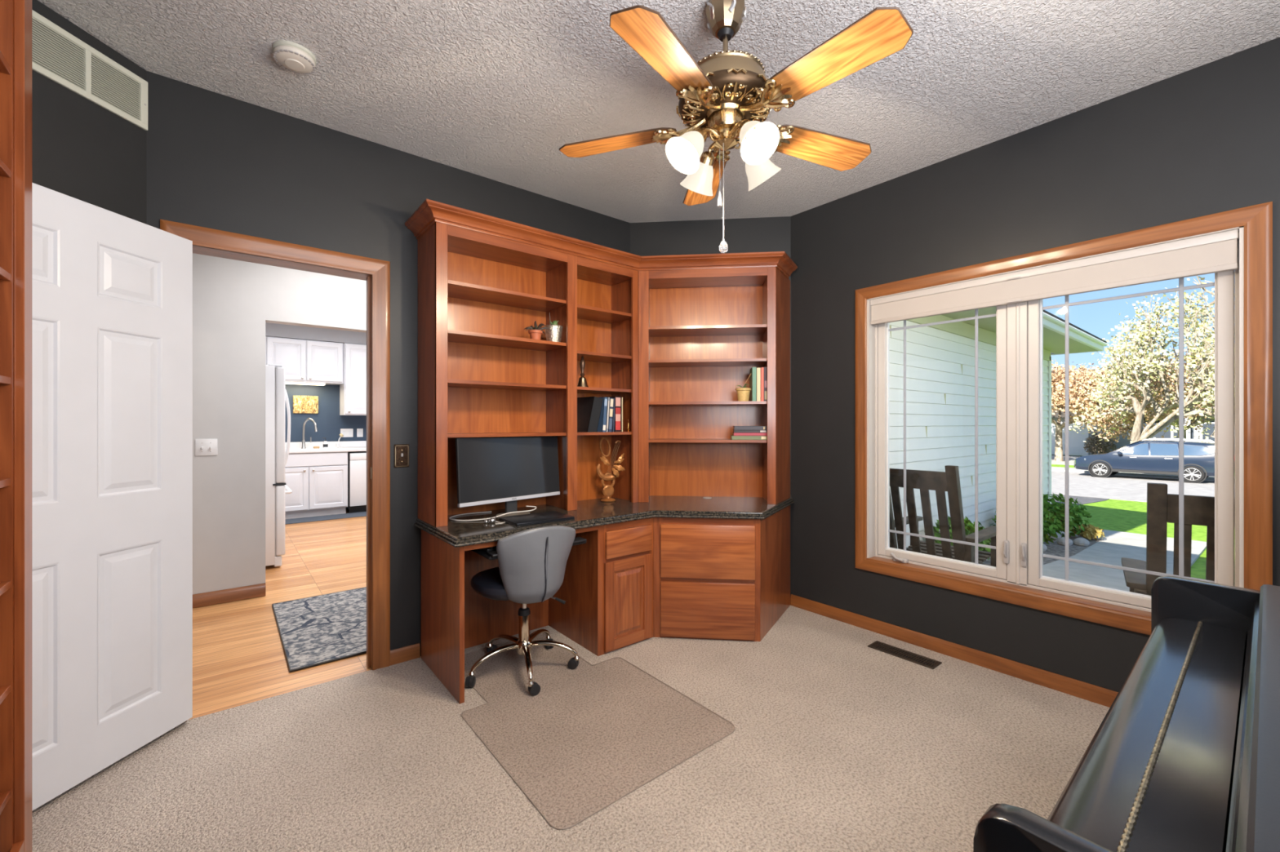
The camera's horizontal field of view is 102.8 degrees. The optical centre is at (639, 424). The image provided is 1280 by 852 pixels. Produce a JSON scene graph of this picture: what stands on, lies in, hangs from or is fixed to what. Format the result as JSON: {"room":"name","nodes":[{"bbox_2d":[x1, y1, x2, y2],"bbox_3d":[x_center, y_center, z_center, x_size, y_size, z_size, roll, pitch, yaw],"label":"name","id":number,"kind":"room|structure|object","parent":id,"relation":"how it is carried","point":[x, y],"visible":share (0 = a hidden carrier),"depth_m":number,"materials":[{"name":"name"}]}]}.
{"room":"office","nodes":[
{"label":"office","id":0,"kind":"room"},
{"bbox_2d":[31,0,146,224],"bbox_3d":[-2.087,-0.095,1.658,0.652,2.730,0.651,0,0,-39],"label":"wall","id":1,"kind":"structure","parent":0,"point":[82,150],"depth_m":1.90,"materials":[{"name":"grey paint"}]},
{"bbox_2d":[31,9,147,130],"bbox_3d":[-2.072,-1.310,1.732,0.014,0.200,0.760,0,0,6],"label":"air vent","id":2,"kind":"object","parent":1,"relation":"in","point":[58,55],"visible":0.68,"depth_m":1.89,"materials":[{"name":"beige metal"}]},
{"bbox_2d":[192,253,366,594],"bbox_3d":[-2.692,-0.095,3.946,6.000,2.730,0.120,0,0,-39],"label":"wall","id":3,"kind":"structure","parent":0,"point":[233,300],"depth_m":3.70,"materials":[{"name":"grey paint"}]},
{"bbox_2d":[195,439,217,456],"bbox_3d":[-3.035,0.163,3.579,0.120,0.116,0.018,0,0,-39],"label":"double switch plate","id":4,"kind":"object","parent":3,"relation":"attached to","point":[202,446],"visible":1,"depth_m":3.58,"materials":[{"name":"white paint"}]},
{"bbox_2d":[192,582,266,608],"bbox_3d":[-3.856,1.225,2.911,2.787,0.090,0.018,0,0,-39],"label":"baseboard","id":5,"kind":"structure","parent":3,"relation":"attached to","point":[213,597],"depth_m":3.65,"materials":[{"name":"brown wood"}]},
{"bbox_2d":[284,384,366,442],"bbox_3d":[-5.271,-0.095,7.120,6.000,2.730,0.100,0,0,-39],"label":"wall","id":6,"kind":"structure","parent":0,"point":[329,422],"depth_m":7.54,"materials":[{"name":"blue paint"}]},
{"bbox_2d":[265,336,343,385],"bbox_3d":[-4.785,-0.877,7.187,1.038,0.585,0.389,0,0,-39],"label":"upper cabinet","id":7,"kind":"object","parent":6,"relation":"attached to","point":[302,360],"visible":0.83,"depth_m":7.12,"materials":[{"name":"wood"}]},
{"bbox_2d":[284,381,325,386],"bbox_3d":[-4.711,-0.568,7.160,0.520,0.032,0.145,0,0,-39],"label":"light","id":8,"kind":"object","parent":7,"relation":"attached to","point":[286,382],"visible":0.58,"depth_m":7.12,"materials":[{"name":"white paint"}]},
{"bbox_2d":[284,382,324,386],"bbox_3d":[-4.707,-0.560,7.156,0.500,0.016,0.135,0,0,-39],"label":"diffuser","id":9,"kind":"object","parent":8,"relation":"attached to","point":[303,384],"depth_m":7.16,"materials":[{"name":"white plastic"}]},
{"bbox_2d":[293,395,318,413],"bbox_3d":[-4.833,-0.280,7.395,0.304,0.254,0.025,0,0,-39],"label":"painting","id":10,"kind":"object","parent":6,"relation":"attached to","point":[301,404],"visible":1,"depth_m":7.38,"materials":[{"name":"gold paint"}]},
{"bbox_2d":[265,322,366,345],"bbox_3d":[-4.437,-1.317,7.489,3.440,0.285,0.380,0,0,-39],"label":"trim","id":11,"kind":"structure","parent":6,"relation":"attached to","point":[272,330],"depth_m":7.15,"materials":[{"name":"grey paint"}]},
{"bbox_2d":[284,440,366,448],"bbox_3d":[-4.760,0.304,7.442,2.000,0.088,0.025,0,0,-39],"label":"backsplash","id":12,"kind":"structure","parent":6,"relation":"attached to","point":[354,443],"depth_m":7.58,"materials":[{"name":"white paint"}]},
{"bbox_2d":[340,428,353,437],"bbox_3d":[-4.432,0.135,7.731,0.168,0.128,0.010,0,0,-39],"label":"wall outlet","id":13,"kind":"object","parent":6,"relation":"attached to","point":[347,433],"visible":0.87,"depth_m":7.73,"materials":[{"name":"white paint"}]},
{"bbox_2d":[339,342,366,415],"bbox_3d":[-4.122,-0.650,7.706,0.638,1.040,0.420,0,0,-39],"label":"upper cabinet","id":14,"kind":"object","parent":6,"relation":"attached to","point":[353,393],"visible":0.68,"depth_m":7.45,"materials":[{"name":"wood"}]},
{"bbox_2d":[356,428,363,436],"bbox_3d":[-4.295,0.135,7.843,0.083,0.128,0.010,0,0,-39],"label":"wall outlet","id":15,"kind":"object","parent":6,"relation":"attached to","point":[359,431],"visible":1,"depth_m":7.84,"materials":[{"name":"white paint"}]},
{"bbox_2d":[146,71,630,656],"bbox_3d":[-1.627,-0.070,2.525,5.860,2.780,0.119,0,0,-39],"label":"wall","id":16,"kind":"structure","parent":0,"point":[215,161],"depth_m":2.57,"materials":[{"name":"grey paint"}]},
{"bbox_2d":[31,182,390,811],"bbox_3d":[-1.694,0.208,2.084,1.350,2.123,0.749,0,0,-39],"label":"door","id":17,"kind":"structure","parent":16,"relation":"in","point":[206,241],"depth_m":1.91,"materials":[{"name":"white wood"}]},
{"bbox_2d":[394,444,408,467],"bbox_3d":[-1.270,0.170,2.728,0.076,0.124,0.016,0,0,-39],"label":"switch plate","id":18,"kind":"object","parent":16,"relation":"attached to","point":[401,451],"visible":1,"depth_m":2.73,"materials":[{"name":"brown metal"}]},
{"bbox_2d":[390,643,420,665],"bbox_3d":[-1.259,1.232,2.739,0.151,0.075,0.013,0,0,-39],"label":"baseboard","id":19,"kind":"structure","parent":16,"relation":"attached to","point":[411,652],"depth_m":2.73,"materials":[{"name":"brown wood"}]},
{"bbox_2d":[31,508,1109,851],"bbox_3d":[-2.149,1.300,3.279,6.000,0.060,10.200,0,0,-39],"label":"floor","id":20,"kind":"structure","parent":0,"point":[837,743],"depth_m":1.99,"materials":[{"name":"carpet"}]},
{"bbox_2d":[0,0,31,851],"bbox_3d":[-1.598,-0.040,1.022,0.312,2.620,1.002,0,0,-39],"label":"bookcase","id":21,"kind":"object","parent":20,"relation":"on","point":[15,15],"visible":1,"depth_m":1.44,"materials":[{"name":"brown wood"}]},
{"bbox_2d":[265,364,292,566],"bbox_3d":[-3.706,0.366,4.636,0.896,1.783,0.851,0,0,-39],"label":"refrigerator","id":22,"kind":"object","parent":20,"relation":"on","point":[276,394],"visible":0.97,"depth_m":4.50,"materials":[{"name":"white paint"}]},
{"bbox_2d":[284,452,347,519],"bbox_3d":[-4.779,0.831,7.031,1.252,0.878,0.639,0,0,-39],"label":"base cabinet","id":23,"kind":"object","parent":20,"relation":"on","point":[317,482],"visible":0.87,"depth_m":6.97,"materials":[{"name":"wood"}]},
{"bbox_2d":[284,440,366,453],"bbox_3d":[-4.571,0.325,7.210,2.000,0.130,0.625,0,0,-39],"label":"countertop","id":24,"kind":"structure","parent":23,"relation":"on","point":[354,446],"depth_m":7.31,"materials":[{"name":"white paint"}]},
{"bbox_2d":[301,417,317,448],"bbox_3d":[-4.654,0.131,7.239,0.270,0.434,0.108,0,0,12],"label":"kitchen faucet","id":25,"kind":"object","parent":24,"relation":"on","point":[304,443],"visible":1,"depth_m":7.22,"materials":[{"name":"metal"}]},
{"bbox_2d":[322,437,328,448],"bbox_3d":[-4.492,0.269,7.301,0.062,0.158,0.062,0,0,-12],"label":"soap bottle","id":26,"kind":"object","parent":24,"relation":"on","point":[325,442],"visible":0.88,"depth_m":7.28,"materials":[{"name":"white paint"}]},
{"bbox_2d":[271,586,366,672],"bbox_3d":[-1.606,1.267,3.572,1.496,0.014,1.250,0,0,-39],"label":"rug","id":27,"kind":"object","parent":20,"relation":"on","point":[321,629],"visible":0.4,"depth_m":3.16,"materials":[{"name":"grey fabric"}]},
{"bbox_2d":[284,511,366,524],"bbox_3d":[-4.280,1.269,6.892,1.850,0.010,0.375,0,0,-39],"label":"kitchen mat","id":28,"kind":"object","parent":20,"relation":"on","point":[317,518],"visible":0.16,"depth_m":6.89,"materials":[{"name":"grey fabric"}]},
{"bbox_2d":[346,451,366,513],"bbox_3d":[-4.058,0.837,7.627,0.598,0.866,0.624,0,0,-39],"label":"dishwasher","id":29,"kind":"object","parent":20,"relation":"on","point":[357,460],"visible":0.38,"depth_m":7.28,"materials":[{"name":"white paint"}]},
{"bbox_2d":[421,525,597,703],"bbox_3d":[-0.694,0.911,2.767,0.758,0.717,0.630,0,0,-39],"label":"desk","id":30,"kind":"object","parent":20,"relation":"on","point":[455,618],"visible":0.51,"depth_m":2.61,"materials":[{"name":"brown wood"}]},
{"bbox_2d":[471,541,586,559],"bbox_3d":[-0.577,0.627,2.652,0.540,0.015,0.275,0,0,-39],"label":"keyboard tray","id":31,"kind":"object","parent":30,"relation":"on","point":[491,554],"depth_m":2.47,"materials":[{"name":"brown wood"}]},
{"bbox_2d":[461,633,735,830],"bbox_3d":[-0.362,1.268,2.402,0.872,0.004,1.419,0,0,-39],"label":"chair mat","id":32,"kind":"object","parent":20,"relation":"on","point":[492,753],"visible":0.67,"depth_m":1.95,"materials":[{"name":"beige plastic"}]},
{"bbox_2d":[465,525,579,695],"bbox_3d":[-0.633,0.881,2.636,0.558,0.777,0.572,0,0,-39],"label":"desk chair","id":33,"kind":"object","parent":32,"relation":"on","point":[532,562],"visible":1,"depth_m":2.45,"materials":[{"name":"fabric"}]},
{"bbox_2d":[548,517,653,656],"bbox_3d":[-0.247,0.911,3.134,0.399,0.717,0.584,0,0,-39],"label":"base cabinet","id":34,"kind":"object","parent":20,"relation":"on","point":[606,588],"visible":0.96,"depth_m":2.91,"materials":[{"name":"brown wood"}]},
{"bbox_2d":[653,505,790,641],"bbox_3d":[0.631,0.911,3.179,1.109,0.717,0.415,0,0,-25],"label":"file cabinet","id":35,"kind":"object","parent":20,"relation":"on","point":[715,579],"visible":0.92,"depth_m":3.01,"materials":[{"name":"brown wood"}]},
{"bbox_2d":[413,495,794,547],"bbox_3d":[0.005,0.531,3.071,2.290,0.044,1.086,0,0,-39],"label":"countertop","id":36,"kind":"structure","parent":35,"relation":"on","point":[589,513],"depth_m":2.98,"materials":[{"name":"stone"}]},
{"bbox_2d":[448,506,536,521],"bbox_3d":[-0.818,0.486,2.851,0.458,0.052,0.272,0,0,-39],"label":"power cable","id":37,"kind":"object","parent":36,"relation":"on","point":[450,518],"visible":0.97,"depth_m":2.79,"materials":[{"name":"plastic"}]},
{"bbox_2d":[484,515,505,524],"bbox_3d":[-0.752,0.497,2.655,0.094,0.032,0.075,0,0,13],"label":"earphones","id":38,"kind":"object","parent":36,"relation":"on","point":[491,520],"visible":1,"depth_m":2.63,"materials":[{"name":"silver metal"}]},
{"bbox_2d":[455,435,559,517],"bbox_3d":[-0.713,0.293,2.873,0.150,0.441,0.655,0,0,42],"label":"monitor","id":39,"kind":"object","parent":36,"relation":"on","point":[509,470],"visible":0.94,"depth_m":2.84,"materials":[{"name":"plastic"}]},
{"bbox_2d":[404,199,641,527],"bbox_3d":[-0.608,-0.282,3.028,1.376,1.591,0.378,0,0,-39],"label":"hutch","id":40,"kind":"object","parent":36,"relation":"on","point":[483,280],"visible":0.99,"depth_m":3.04,"materials":[{"name":"brown wood"}]},
{"bbox_2d":[524,320,550,340],"bbox_3d":[-0.591,-0.536,2.972,0.154,0.109,0.138,0,0,-39],"label":"plant pot","id":41,"kind":"object","parent":40,"relation":"on","point":[535,332],"visible":0.97,"depth_m":2.96,"materials":[{"name":"orange ceramic"}]},
{"bbox_2d":[544,315,563,342],"bbox_3d":[-0.516,-0.571,3.060,0.114,0.180,0.114,0,0,-39],"label":"plant pot","id":42,"kind":"object","parent":40,"relation":"on","point":[554,334],"visible":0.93,"depth_m":3.02,"materials":[{"name":"silver metal"}]},
{"bbox_2d":[577,355,588,386],"bbox_3d":[-0.361,-0.326,3.211,0.080,0.200,0.080,0,0,-39],"label":"bell","id":43,"kind":"object","parent":40,"relation":"on","point":[582,382],"visible":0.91,"depth_m":3.20,"materials":[{"name":"brown metal"}]},
{"bbox_2d":[577,396,603,432],"bbox_3d":[-0.349,-0.054,3.324,0.120,0.242,0.210,0,0,-39],"label":"binder","id":44,"kind":"object","parent":40,"relation":"on","point":[588,408],"visible":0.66,"depth_m":3.26,"materials":[{"name":"plastic"}]},
{"bbox_2d":[596,397,608,431],"bbox_3d":[-0.281,-0.060,3.360,0.043,0.226,0.181,0,0,-39],"label":"book","id":45,"kind":"object","parent":40,"relation":"on","point":[602,426],"visible":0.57,"depth_m":3.29,"materials":[{"name":"paper"}]},
{"bbox_2d":[605,397,609,431],"bbox_3d":[-0.263,-0.061,3.375,0.030,0.225,0.181,0,0,-39],"label":"book","id":46,"kind":"object","parent":40,"relation":"on","point":[608,398],"visible":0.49,"depth_m":3.30,"materials":[{"name":"paper"}]},
{"bbox_2d":[606,400,609,428],"bbox_3d":[-0.206,-0.061,3.305,0.023,0.180,0.001,0,0,-39],"label":"print","id":47,"kind":"object","parent":46,"relation":"attached to","point":[608,402],"depth_m":3.30},
{"bbox_2d":[608,397,613,431],"bbox_3d":[-0.244,-0.059,3.390,0.045,0.224,0.181,0,0,-39],"label":"book","id":48,"kind":"object","parent":40,"relation":"on","point":[611,400],"visible":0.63,"depth_m":3.32,"materials":[{"name":"paper"}]},
{"bbox_2d":[604,396,621,431],"bbox_3d":[-0.204,-0.065,3.429,0.052,0.232,0.191,0,0,-39],"label":"book","id":49,"kind":"object","parent":40,"relation":"on","point":[617,399],"visible":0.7,"depth_m":3.36,"materials":[{"name":"paper"}]},
{"bbox_2d":[615,397,620,406],"bbox_3d":[-0.144,-0.145,3.355,0.040,0.058,0.001,0,0,-39],"label":"print","id":50,"kind":"object","parent":49,"relation":"on","point":[617,399],"depth_m":3.35},
{"bbox_2d":[615,413,620,421],"bbox_3d":[-0.144,-0.042,3.355,0.040,0.046,0.001,0,0,-39],"label":"print","id":51,"kind":"object","parent":49,"relation":"on","point":[617,415],"depth_m":3.35},
{"bbox_2d":[615,421,620,430],"bbox_3d":[-0.144,0.010,3.355,0.040,0.058,0.001,0,0,-39],"label":"print","id":52,"kind":"object","parent":49,"relation":"attached to","point":[617,423],"depth_m":3.35},
{"bbox_2d":[612,398,615,431],"bbox_3d":[-0.226,-0.058,3.405,0.028,0.220,0.180,0,0,-39],"label":"book","id":53,"kind":"object","parent":40,"relation":"on","point":[614,406],"visible":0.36,"depth_m":3.33,"materials":[{"name":"paper"}]},
{"bbox_2d":[621,397,622,431],"bbox_3d":[-0.177,-0.063,3.451,0.011,0.228,0.190,0,0,-39],"label":"book","id":54,"kind":"object","parent":40,"relation":"on","point":[621,397],"visible":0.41,"depth_m":3.38,"materials":[{"name":"paper"}]},
{"bbox_2d":[498,511,574,526],"bbox_3d":[-0.552,0.505,2.741,0.330,0.015,0.230,0,0,-38],"label":"laptop","id":55,"kind":"object","parent":36,"relation":"on","point":[522,520],"visible":1,"depth_m":2.71,"materials":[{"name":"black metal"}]},
{"bbox_2d":[595,436,625,502],"bbox_3d":[-0.198,0.299,3.410,0.200,0.428,0.100,0,0,-24],"label":"ornament","id":56,"kind":"object","parent":36,"relation":"on","point":[607,490],"visible":1,"depth_m":3.39,"materials":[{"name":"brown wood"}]},
{"bbox_2d":[638,251,797,504],"bbox_3d":[0.535,-0.282,3.442,1.068,1.591,0.420,0,0,6],"label":"bookcase","id":57,"kind":"object","parent":36,"relation":"on","point":[705,321],"visible":0.99,"depth_m":3.59,"materials":[{"name":"brown wood"}]},
{"bbox_2d":[735,373,751,401],"bbox_3d":[0.681,-0.240,3.368,0.102,0.186,0.102,0,0,-39],"label":"plant pot","id":58,"kind":"object","parent":57,"relation":"on","point":[743,393],"visible":0.98,"depth_m":3.33,"materials":[{"name":"ceramic"}]},
{"bbox_2d":[729,435,766,439],"bbox_3d":[0.719,0.090,3.404,0.225,0.026,0.151,0,0,6],"label":"book","id":59,"kind":"object","parent":57,"relation":"on","point":[732,437],"visible":0.9,"depth_m":3.33,"materials":[{"name":"paper"}]},
{"bbox_2d":[732,432,766,435],"bbox_3d":[0.726,0.067,3.403,0.212,0.020,0.150,0,0,6],"label":"book","id":60,"kind":"object","parent":59,"relation":"on","point":[733,433],"visible":0.95,"depth_m":3.33,"materials":[{"name":"paper"}]},
{"bbox_2d":[732,430,766,432],"bbox_3d":[0.727,0.048,3.403,0.208,0.017,0.151,0,0,6],"label":"book","id":61,"kind":"object","parent":60,"relation":"on","point":[734,431],"visible":0.96,"depth_m":3.33,"materials":[{"name":"paper"}]},
{"bbox_2d":[732,426,766,430],"bbox_3d":[0.727,0.026,3.403,0.206,0.026,0.151,0,0,6],"label":"book","id":62,"kind":"object","parent":61,"relation":"on","point":[735,428],"visible":1,"depth_m":3.33,"materials":[{"name":"paper"}]},
{"bbox_2d":[749,367,756,401],"bbox_3d":[0.750,-0.258,3.396,0.027,0.222,0.150,0,0,6],"label":"book","id":63,"kind":"object","parent":57,"relation":"on","point":[753,378],"visible":0.86,"depth_m":3.32,"materials":[{"name":"paper"}]},
{"bbox_2d":[756,368,760,401],"bbox_3d":[0.778,-0.256,3.393,0.025,0.218,0.150,0,0,6],"label":"book","id":64,"kind":"object","parent":57,"relation":"on","point":[758,370],"visible":0.7,"depth_m":3.32,"materials":[{"name":"paper"}]},
{"bbox_2d":[760,367,764,401],"bbox_3d":[0.801,-0.257,3.391,0.020,0.220,0.150,0,0,6],"label":"book","id":65,"kind":"object","parent":57,"relation":"on","point":[762,368],"visible":0.64,"depth_m":3.32,"materials":[{"name":"paper"}]},
{"bbox_2d":[764,367,767,401],"bbox_3d":[0.824,-0.258,3.388,0.024,0.222,0.151,0,0,6],"label":"book","id":66,"kind":"object","parent":57,"relation":"on","point":[765,368],"visible":0.54,"depth_m":3.31,"materials":[{"name":"paper"}]},
{"bbox_2d":[867,640,942,669],"bbox_3d":[1.450,1.267,2.814,0.110,0.006,0.350,0,0,-39],"label":"floor vent","id":67,"kind":"object","parent":20,"relation":"in","point":[926,662],"visible":1,"depth_m":2.80,"materials":[{"name":"brown metal"}]},
{"bbox_2d":[973,576,1279,851],"bbox_3d":[1.093,0.836,0.773,1.390,0.868,0.591,0,0,-39],"label":"piano","id":68,"kind":"object","parent":20,"relation":"on","point":[1185,756],"visible":1,"depth_m":0.79,"materials":[{"name":"black wood"}]},
{"bbox_2d":[37,0,1279,222],"bbox_3d":[-2.195,-1.500,3.177,6.000,0.080,10.400,0,0,-39],"label":"ceiling","id":69,"kind":"structure","parent":0,"point":[494,90],"depth_m":2.12,"materials":[{"name":"white paint"}]},
{"bbox_2d":[271,40,315,75],"bbox_3d":[-1.363,-1.437,2.018,0.144,0.047,0.144,0,0,-39],"label":"smoke detector","id":70,"kind":"object","parent":69,"relation":"attached to","point":[292,56],"visible":1,"depth_m":1.99,"materials":[{"name":"white plastic"}]},
{"bbox_2d":[559,0,913,253],"bbox_3d":[0.253,-1.022,1.794,1.132,0.874,1.188,0,0,15],"label":"ceiling fan","id":71,"kind":"object","parent":69,"relation":"hanging from","point":[726,95],"visible":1,"depth_m":1.66,"materials":[{"name":"brown wood"}]},
{"bbox_2d":[693,127,707,143],"bbox_3d":[0.198,-0.973,1.730,0.058,0.055,0.056,0,0,-39],"label":"socket","id":72,"kind":"object","parent":71,"relation":"attached to","point":[700,132],"depth_m":1.70,"materials":[{"name":"gold metal"}]},
{"bbox_2d":[699,151,714,165],"bbox_3d":[0.246,-0.972,1.881,0.056,0.055,0.058,0,0,-39],"label":"socket","id":73,"kind":"object","parent":71,"relation":"attached to","point":[707,158],"depth_m":1.86,"materials":[{"name":"gold metal"}]},
{"bbox_2d":[737,119,755,138],"bbox_3d":[0.349,-0.972,1.682,0.056,0.055,0.058,0,0,-39],"label":"socket","id":74,"kind":"object","parent":71,"relation":"attached to","point":[741,124],"depth_m":1.66,"materials":[{"name":"gold metal"}]},
{"bbox_2d":[630,216,791,599],"bbox_3d":[0.536,-0.095,3.688,0.916,2.730,0.808,0,0,-39],"label":"wall","id":75,"kind":"structure","parent":0,"point":[766,234],"depth_m":3.65,"materials":[{"name":"grey paint"}]},
{"bbox_2d":[791,37,1279,692],"bbox_3d":[1.924,0.105,2.659,0.160,3.130,4.300,0,0,-39],"label":"wall","id":76,"kind":"structure","parent":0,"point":[1202,140],"depth_m":2.63,"materials":[{"name":"grey paint"}]},
{"bbox_2d":[790,594,1118,707],"bbox_3d":[2.104,1.232,2.300,0.013,0.075,3.315,0,0,-39],"label":"baseboard","id":77,"kind":"structure","parent":76,"relation":"attached to","point":[1090,692],"depth_m":2.72,"materials":[{"name":"brown wood"}]},
{"bbox_2d":[870,229,1239,324],"bbox_3d":[1.907,-0.692,2.601,0.069,0.156,1.480,0,0,-39],"label":"roller blind","id":78,"kind":"object","parent":76,"relation":"attached to","point":[1214,253],"visible":1,"depth_m":2.40,"materials":[{"name":"white fabric"}]},
{"bbox_2d":[855,201,1272,635],"bbox_3d":[1.938,0.031,2.627,0.179,1.746,1.648,0,0,-39],"label":"window","id":79,"kind":"structure","parent":76,"relation":"attached to","point":[1243,295],"depth_m":2.50,"materials":[{"name":"brown wood"}]},
{"label":"outside","id":80,"kind":"structure","parent":0,"visible":0},
{"bbox_2d":[1051,455,1207,579],"bbox_3d":[18.255,2.000,27.721,56.700,1.100,72.000,0,0,-39],"label":"lawn","id":81,"kind":"structure","parent":80,"point":[1117,515],"depth_m":10.12,"materials":[{"name":"green plant"}]},
{"bbox_2d":[889,306,1106,548],"bbox_3d":[2.349,-0.230,8.807,8.245,4.200,7.293,0,0,-39],"label":"garage wing","id":82,"kind":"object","parent":81,"relation":"on","point":[940,358],"visible":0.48,"depth_m":6.07,"materials":[{"name":"white wood"}]},
{"bbox_2d":[982,533,1101,565],"bbox_3d":[3.853,1.587,5.570,6.485,0.325,0.935,0,0,-39],"label":"planting bed","id":83,"kind":"object","parent":81,"relation":"on","point":[1054,548],"visible":0.07,"depth_m":6.30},
{"bbox_2d":[924,515,991,559],"bbox_3d":[3.344,1.208,5.319,0.618,0.494,0.643,0,0,-39],"label":"shrub","id":84,"kind":"object","parent":83,"relation":"on","point":[969,526],"visible":0.17,"depth_m":5.23,"materials":[{"name":"green plant"}]},
{"bbox_2d":[991,507,1063,545],"bbox_3d":[4.965,1.284,6.573,0.763,0.569,0.750,0,0,-39],"label":"shrub","id":85,"kind":"object","parent":83,"relation":"on","point":[1047,515],"visible":0.15,"depth_m":6.35,"materials":[{"name":"green plant"}]},
{"bbox_2d":[1057,537,1072,546],"bbox_3d":[5.537,1.540,6.665,0.211,0.126,0.150,0,0,-39],"label":"rock","id":86,"kind":"object","parent":83,"relation":"on","point":[1061,541],"visible":0.62,"depth_m":6.62,"materials":[{"name":"grey stone"}]},
{"bbox_2d":[1043,493,1091,537],"bbox_3d":[6.036,1.333,7.477,0.898,0.657,0.868,0,0,-39],"label":"shrub","id":87,"kind":"object","parent":83,"relation":"on","point":[1060,514],"visible":0.47,"depth_m":7.27,"materials":[{"name":"green plant"}]},
{"bbox_2d":[1073,537,1089,546],"bbox_3d":[5.774,1.552,6.690,0.211,0.126,0.150,0,0,-39],"label":"rock","id":88,"kind":"object","parent":83,"relation":"on","point":[1078,541],"visible":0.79,"depth_m":6.63,"materials":[{"name":"grey stone"}]},
{"bbox_2d":[1072,524,1105,540],"bbox_3d":[6.384,1.537,7.278,0.469,0.236,0.355,0,0,-39],"label":"plant","id":89,"kind":"object","parent":83,"relation":"on","point":[1091,531],"visible":0.85,"depth_m":7.19,"materials":[{"name":"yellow plant"}]},
{"bbox_2d":[1083,432,1116,454],"bbox_3d":[31.678,1.446,35.205,1.745,1.775,1.743,0,0,-39],"label":"shrub","id":90,"kind":"object","parent":81,"relation":"on","point":[1097,447],"visible":0.88,"depth_m":35.03,"materials":[{"name":"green plant"}]},
{"bbox_2d":[1043,525,1206,591],"bbox_3d":[5.039,1.636,5.255,7.950,0.432,8.200,0,0,-39],"label":"porch slab","id":91,"kind":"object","parent":81,"relation":"on","point":[1116,545],"visible":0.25,"depth_m":5.82,"materials":[{"name":"concrete"}]},
{"bbox_2d":[889,465,995,567],"bbox_3d":[2.223,0.848,3.810,0.996,1.145,0.680,0,0,-39],"label":"rocking chair","id":92,"kind":"object","parent":91,"relation":"on","point":[948,481],"visible":0.44,"depth_m":3.55,"materials":[{"name":"brown wood"}]},
{"bbox_2d":[1121,482,1214,595],"bbox_3d":[2.779,0.848,2.445,0.680,1.145,0.996,0,0,42],"label":"rocking chair","id":93,"kind":"object","parent":91,"relation":"on","point":[1162,508],"visible":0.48,"depth_m":2.34,"materials":[{"name":"brown wood"}]},
{"bbox_2d":[1051,383,1214,456],"bbox_3d":[42.018,-0.305,32.730,11.500,5.250,31.800,0,0,-39],"label":"house","id":94,"kind":"structure","parent":81,"relation":"on","point":[1076,443],"depth_m":36.53,"materials":[{"name":"grey"}]},
{"bbox_2d":[1051,468,1214,479],"bbox_3d":[18.566,2.340,27.974,0.300,0.200,72.000,0,0,-39],"label":"kerb","id":95,"kind":"object","parent":81,"relation":"on","point":[1052,469],"depth_m":23.04,"materials":[{"name":"concrete"}]},
{"bbox_2d":[1057,341,1214,440],"bbox_3d":[29.405,-1.168,27.644,9.792,7.077,10.767,0,0,-3],"label":"tree","id":96,"kind":"object","parent":81,"relation":"on","point":[1194,423],"visible":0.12,"depth_m":26.96,"materials":[{"name":"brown plant"}]},
{"bbox_2d":[1173,275,1214,383],"bbox_3d":[16.346,-2.016,11.876,4.946,8.672,5.488,0,0,-39],"label":"bare tree","id":97,"kind":"object","parent":81,"relation":"on","point":[1212,318],"visible":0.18,"depth_m":13.67,"materials":[{"name":"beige plant"}]},
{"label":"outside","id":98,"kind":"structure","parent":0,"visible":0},
{"bbox_2d":[1051,471,1214,502],"bbox_3d":[14.414,2.385,24.599,10.400,0.100,72.000,0,0,-39],"label":"street","id":99,"kind":"structure","parent":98,"point":[1121,487],"depth_m":19.26,"materials":[{"name":"grey asphalt"}]},
{"bbox_2d":[1074,438,1214,483],"bbox_3d":[21.766,1.495,21.816,2.216,1.759,4.804,0,0,-39],"label":"parked car","id":100,"kind":"object","parent":99,"relation":"on","point":[1151,455],"visible":0.88,"depth_m":21.10,"materials":[{"name":"blue paint"}]},
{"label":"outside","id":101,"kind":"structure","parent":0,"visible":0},
{"bbox_2d":[1051,493,1109,508],"bbox_3d":[8.583,2.087,15.125,10.600,0.706,6.350,0,0,-39],"label":"driveway","id":102,"kind":"structure","parent":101,"point":[1084,500],"depth_m":15.60,"materials":[{"name":"concrete"}]},
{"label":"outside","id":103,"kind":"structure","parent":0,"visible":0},
{"bbox_2d":[1051,455,1080,465],"bbox_3d":[27.100,2.370,34.200,10.000,0.100,9.100,0,0,-39],"label":"driveway","id":104,"kind":"structure","parent":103,"point":[1071,459],"depth_m":32.33,"materials":[{"name":"concrete"}]},
{"bbox_2d":[1051,360,1161,461],"bbox_3d":[26.144,-0.918,32.390,9.690,6.576,9.813,0,0,-39],"label":"tree","id":105,"kind":"object","parent":104,"relation":"on","point":[1077,380],"visible":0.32,"depth_m":29.49,"materials":[{"name":"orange plant"}]},
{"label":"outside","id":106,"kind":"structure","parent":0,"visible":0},
{"bbox_2d":[1051,466,1214,477],"bbox_3d":[20.273,2.370,29.361,1.300,0.100,72.000,0,0,-39],"label":"sidewalk","id":107,"kind":"structure","parent":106,"point":[1055,468],"depth_m":26.45,"materials":[{"name":"concrete"}]},
{"bbox_2d":[1064,278,1214,444],"bbox_3d":[25.066,-2.133,24.463,5.995,9.007,7.047,0,0,-30],"label":"blossom tree","id":108,"kind":"object","parent":107,"relation":"on","point":[1144,364],"visible":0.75,"depth_m":24.34,"materials":[{"name":"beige plant"}]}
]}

